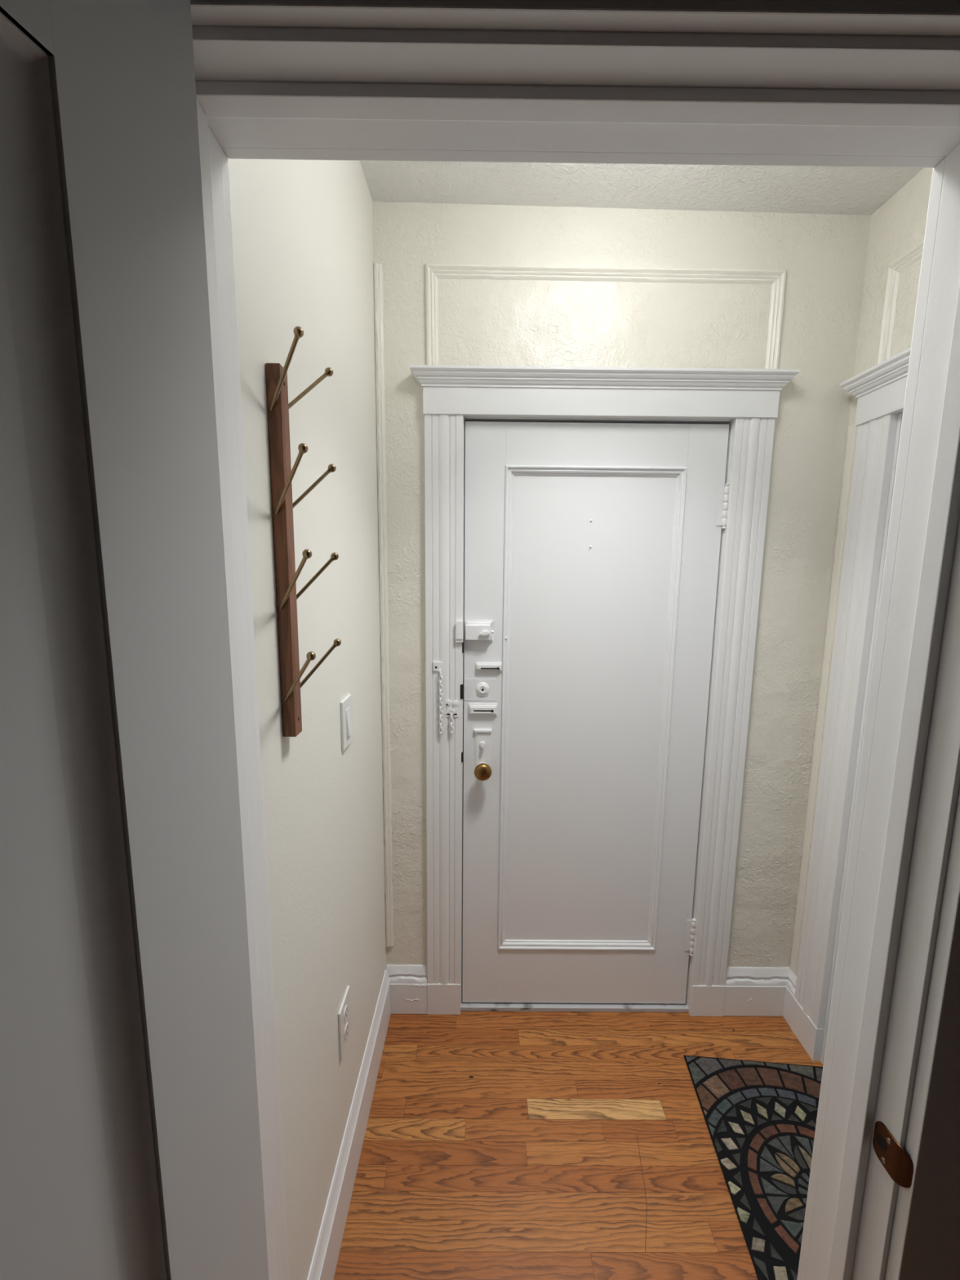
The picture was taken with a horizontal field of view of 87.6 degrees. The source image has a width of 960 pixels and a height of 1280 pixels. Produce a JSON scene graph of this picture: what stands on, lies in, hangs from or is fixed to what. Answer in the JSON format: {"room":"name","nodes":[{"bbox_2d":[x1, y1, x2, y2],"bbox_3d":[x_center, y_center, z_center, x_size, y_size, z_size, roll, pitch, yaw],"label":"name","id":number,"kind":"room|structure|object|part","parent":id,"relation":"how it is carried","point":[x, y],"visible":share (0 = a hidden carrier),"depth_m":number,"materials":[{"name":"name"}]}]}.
{"room":"apartment entryway","nodes":[
{"label":"apartment entryway","id":0,"kind":"room"},
{"bbox_2d":[227,157,386,1279],"bbox_3d":[-0.388,0.043,1.161,0.120,2.760,1.030,1,8,1],"label":"wall","id":1,"kind":"structure","parent":0,"point":[302,230],"depth_m":1.02,"materials":[{"name":"beige paint"}]},
{"bbox_2d":[265,326,341,737],"bbox_3d":[-0.290,-0.144,0.817,0.078,0.618,0.158,1,8,0],"label":"coat rack","id":2,"kind":"object","parent":1,"relation":"attached to","point":[282,474],"visible":1,"depth_m":0.81,"materials":[{"name":"brown wood"}]},
{"bbox_2d":[337,985,351,1060],"bbox_3d":[-0.334,0.945,1.238,0.008,0.128,0.084,1,8,0],"label":"electrical outlet","id":3,"kind":"object","parent":1,"relation":"attached to","point":[344,1015],"visible":1,"depth_m":1.22,"materials":[{"name":"white plastic"}]},
{"bbox_2d":[343,1004,347,1022],"bbox_3d":[-0.331,0.920,1.235,0.003,0.033,0.029,1,8,1],"label":"receptacle","id":4,"kind":"object","parent":3,"relation":"attached to","point":[345,1007],"depth_m":1.23,"materials":[{"name":"white plastic"}]},
{"bbox_2d":[344,1022,348,1039],"bbox_3d":[-0.331,0.969,1.242,0.003,0.033,0.029,1,8,1],"label":"receptacle","id":5,"kind":"object","parent":3,"relation":"attached to","point":[346,1024],"depth_m":1.24,"materials":[{"name":"white plastic"}]},
{"bbox_2d":[340,693,352,751],"bbox_3d":[-0.323,0.201,1.224,0.014,0.121,0.079,1,8,0],"label":"light switch","id":6,"kind":"object","parent":1,"relation":"attached to","point":[346,704],"visible":1,"depth_m":1.21,"materials":[{"name":"white plastic"}]},
{"bbox_3d":[-0.323,0.201,1.224,0.002,0.069,0.035,1,8,1],"label":"rocker frame","id":7,"kind":"part","parent":6,"relation":"part of","materials":[{"name":"white plastic"}]},
{"bbox_2d":[306,969,391,1279],"bbox_3d":[-0.333,1.316,1.316,0.016,0.178,0.935,1,8,1],"label":"baseboard","id":8,"kind":"structure","parent":1,"relation":"attached to","point":[326,1251],"depth_m":1.27,"materials":[{"name":"white paint"}]},
{"bbox_2d":[333,1011,823,1279],"bbox_3d":[0.092,1.635,-0.263,3.700,0.002,4.400,1,8,0],"label":"floor","id":9,"kind":"structure","parent":0,"point":[497,1145],"depth_m":1.38,"materials":[{"name":"brown wood"}]},
{"bbox_2d":[684,1054,822,1279],"bbox_3d":[0.866,1.423,1.249,0.458,0.006,0.768,1,8,5],"label":"doormat","id":10,"kind":"object","parent":9,"relation":"on","point":[760,1117],"visible":0.5,"depth_m":1.40,"materials":[{"name":"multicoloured rubber"}]},
{"bbox_2d":[372,201,871,967],"bbox_3d":[0.400,-0.025,1.693,1.800,2.760,0.140,1,8,0],"label":"wall","id":11,"kind":"structure","parent":0,"point":[823,256],"depth_m":1.51,"materials":[{"name":"beige paint"}]},
{"bbox_2d":[373,262,393,946],"bbox_3d":[-0.309,-0.008,1.617,0.028,2.200,0.015,1,8,0],"label":"trim","id":12,"kind":"structure","parent":11,"relation":"attached to","point":[377,268],"depth_m":1.59,"materials":[{"name":"white paint"}]},
{"bbox_2d":[386,964,427,1013],"bbox_3d":[-0.261,1.250,1.791,0.146,0.177,0.024,1,8,0],"label":"baseboard","id":13,"kind":"structure","parent":11,"relation":"attached to","point":[408,983],"depth_m":1.78,"materials":[{"name":"white paint"}]},
{"bbox_2d":[462,421,728,1004],"bbox_3d":[0.355,0.327,1.670,0.820,2.003,0.101,1,8,0],"label":"door","id":14,"kind":"structure","parent":11,"relation":"in","point":[592,550],"depth_m":1.67,"materials":[{"name":"white paint"}]},
{"bbox_3d":[0.000,0.164,1.652,0.104,0.074,0.001,1,8,0],"label":"plate","id":15,"kind":"part","parent":14,"relation":"part of","materials":[{"name":"white paint"}]},
{"bbox_3d":[0.010,0.232,1.655,0.095,0.043,0.013,1,8,0],"label":"slide plate","id":16,"kind":"part","parent":14,"relation":"part of","materials":[{"name":"white metal"}]},
{"bbox_3d":[0.010,0.435,1.650,0.058,0.058,0.033,1,8,0],"label":"knob","id":17,"kind":"part","parent":14,"relation":"part of","materials":[{"name":"gold metal"}]},
{"bbox_3d":[0.029,0.089,1.635,0.086,0.031,0.013,1,8,0],"label":"slide plate","id":18,"kind":"part","parent":14,"relation":"part of","materials":[{"name":"white metal"}]},
{"bbox_3d":[0.344,1.207,1.824,0.563,0.217,0.044,1,8,0],"label":"rail","id":19,"kind":"part","parent":14,"relation":"part of","materials":[{"name":"white paint"}]},
{"bbox_3d":[0.353,0.279,1.694,0.567,1.662,0.027,1,8,0],"label":"panel","id":20,"kind":"part","parent":14,"relation":"part of","materials":[{"name":"white paint"}]},
{"bbox_3d":[0.353,0.282,1.674,0.564,1.659,0.021,1,8,0],"label":"panel moulding","id":21,"kind":"part","parent":14,"relation":"part of","materials":[{"name":"white paint"}]},
{"bbox_3d":[0.361,-0.605,1.566,0.563,0.128,0.044,1,8,0],"label":"rail","id":22,"kind":"part","parent":14,"relation":"part of","materials":[{"name":"white paint"}]},
{"bbox_2d":[409,364,799,1016],"bbox_3d":[0.352,0.265,1.704,1.133,2.162,0.201,1,8,0],"label":"trim","id":23,"kind":"structure","parent":11,"relation":"attached to","point":[745,400],"depth_m":1.58,"materials":[{"name":"white paint"}]},
{"bbox_3d":[-0.126,0.204,1.623,0.014,0.208,0.012,-6,10,-37],"label":"chain","id":24,"kind":"part","parent":23,"relation":"part of","materials":[{"name":"white metal"}]},
{"bbox_3d":[-0.118,0.270,1.651,0.118,1.918,0.024,1,8,0],"label":"casing","id":25,"kind":"part","parent":23,"relation":"part of","materials":[{"name":"white paint"}]},
{"bbox_3d":[-0.092,0.272,1.632,0.014,0.066,0.012,-5,10,-34],"label":"chain","id":26,"kind":"part","parent":23,"relation":"part of","materials":[{"name":"white metal"}]},
{"bbox_3d":[0.363,-0.772,1.485,1.133,0.047,0.061,1,8,0],"label":"cornice","id":27,"kind":"part","parent":23,"relation":"part of","materials":[{"name":"white paint"}]},
{"bbox_3d":[0.823,0.278,1.654,0.118,1.918,0.024,1,8,0],"label":"casing","id":28,"kind":"part","parent":23,"relation":"part of","materials":[{"name":"white paint"}]},
{"bbox_2d":[425,263,786,368],"bbox_3d":[0.367,-0.946,1.484,1.059,0.297,0.014,1,8,0],"label":"trim","id":29,"kind":"structure","parent":11,"relation":"attached to","point":[777,277],"depth_m":1.47,"materials":[{"name":"white paint"}]},
{"bbox_2d":[723,967,796,1026],"bbox_3d":[0.992,1.264,1.774,0.237,0.177,0.068,1,8,0],"label":"baseboard","id":30,"kind":"structure","parent":11,"relation":"attached to","point":[749,991],"depth_m":1.79,"materials":[{"name":"white paint"}]},
{"bbox_2d":[360,160,924,215],"bbox_3d":[0.414,-1.245,1.005,1.800,0.145,1.078,1,8,0],"label":"ceiling","id":31,"kind":"structure","parent":0,"point":[837,190],"depth_m":1.36,"materials":[{"name":"paint"}]},
{"bbox_2d":[795,167,933,975],"bbox_3d":[1.194,0.058,1.167,0.140,2.760,1.028,1,8,0],"label":"wall","id":32,"kind":"structure","parent":0,"point":[898,226],"depth_m":1.38,"materials":[{"name":"beige paint"}]},
{"bbox_2d":[789,424,856,974],"bbox_3d":[1.117,0.263,1.647,0.007,1.842,0.034,1,8,0],"label":"trim","id":33,"kind":"structure","parent":32,"relation":"attached to","point":[849,451],"depth_m":1.63,"materials":[{"name":"white paint"}]},
{"bbox_2d":[790,346,911,1064],"bbox_3d":[1.160,0.364,1.161,0.201,2.135,0.968,1,8,0],"label":"trim","id":34,"kind":"structure","parent":32,"relation":"attached to","point":[880,389],"depth_m":1.50,"materials":[{"name":"white paint"}]},
{"bbox_3d":[1.100,-0.668,1.013,0.061,0.050,0.968,1,8,0],"label":"cornice","id":35,"kind":"part","parent":34,"relation":"part of","materials":[{"name":"white paint"}]},
{"bbox_2d":[876,240,924,364],"bbox_3d":[1.126,-0.831,0.979,0.014,0.283,0.852,1,8,0],"label":"trim","id":36,"kind":"structure","parent":32,"relation":"attached to","point":[915,254],"depth_m":1.37,"materials":[{"name":"white paint"}]},
{"bbox_3d":[0.003,0.128,0.597,4.300,2.760,0.115,1,8,0],"label":"wall","id":37,"kind":"structure","parent":0,"visible":0},
{"bbox_2d":[0,0,269,1279],"bbox_3d":[-0.366,0.536,0.172,0.036,2.028,0.802,3,8,15],"label":"door","id":38,"kind":"structure","parent":37,"relation":"in","point":[131,1148],"depth_m":0.38,"materials":[{"name":"white paint"}]},
{"bbox_3d":[-0.357,-0.399,0.038,0.036,0.139,0.566,3,8,15],"label":"rail","id":39,"kind":"part","parent":38,"relation":"part of","materials":[{"name":"white paint"}]},
{"bbox_3d":[-0.370,0.490,0.166,0.013,1.661,0.570,3,8,15],"label":"panel","id":40,"kind":"part","parent":38,"relation":"part of","materials":[{"name":"white paint"}]},
{"bbox_3d":[-0.357,0.491,0.163,0.019,1.657,0.566,3,8,15],"label":"panel moulding","id":41,"kind":"part","parent":38,"relation":"part of","materials":[{"name":"white paint"}]},
{"bbox_2d":[190,0,959,1279],"bbox_3d":[0.113,0.414,0.639,1.020,2.163,0.151,1,8,0],"label":"trim","id":42,"kind":"structure","parent":37,"relation":"attached to","point":[865,83],"depth_m":0.55,"materials":[{"name":"white paint"}]},
{"bbox_3d":[-0.318,0.417,0.705,0.038,2.130,0.018,1,8,0],"label":"casing","id":43,"kind":"part","parent":42,"relation":"part of","materials":[{"name":"white paint"}]},
{"bbox_3d":[0.123,-0.592,0.428,1.020,0.110,0.017,1,8,0],"label":"casing","id":44,"kind":"part","parent":42,"relation":"part of","materials":[{"name":"white paint"}]},
{"bbox_3d":[0.167,-0.595,0.562,0.911,0.096,0.018,1,8,0],"label":"casing","id":45,"kind":"part","parent":42,"relation":"part of","materials":[{"name":"white paint"}]},
{"bbox_3d":[0.563,0.468,0.715,0.099,2.043,0.018,1,8,0],"label":"casing","id":46,"kind":"part","parent":42,"relation":"part of","materials":[{"name":"white paint"}]},
{"bbox_3d":[0.511,0.639,0.622,0.007,0.052,0.049,-1,8,-9],"label":"plate","id":47,"kind":"part","parent":42,"relation":"part of","materials":[{"name":"brown metal"}]},
{"bbox_3d":[0.570,0.483,0.582,0.104,2.052,0.017,1,8,0],"label":"casing","id":48,"kind":"part","parent":42,"relation":"part of","materials":[{"name":"white paint"}]}
]}

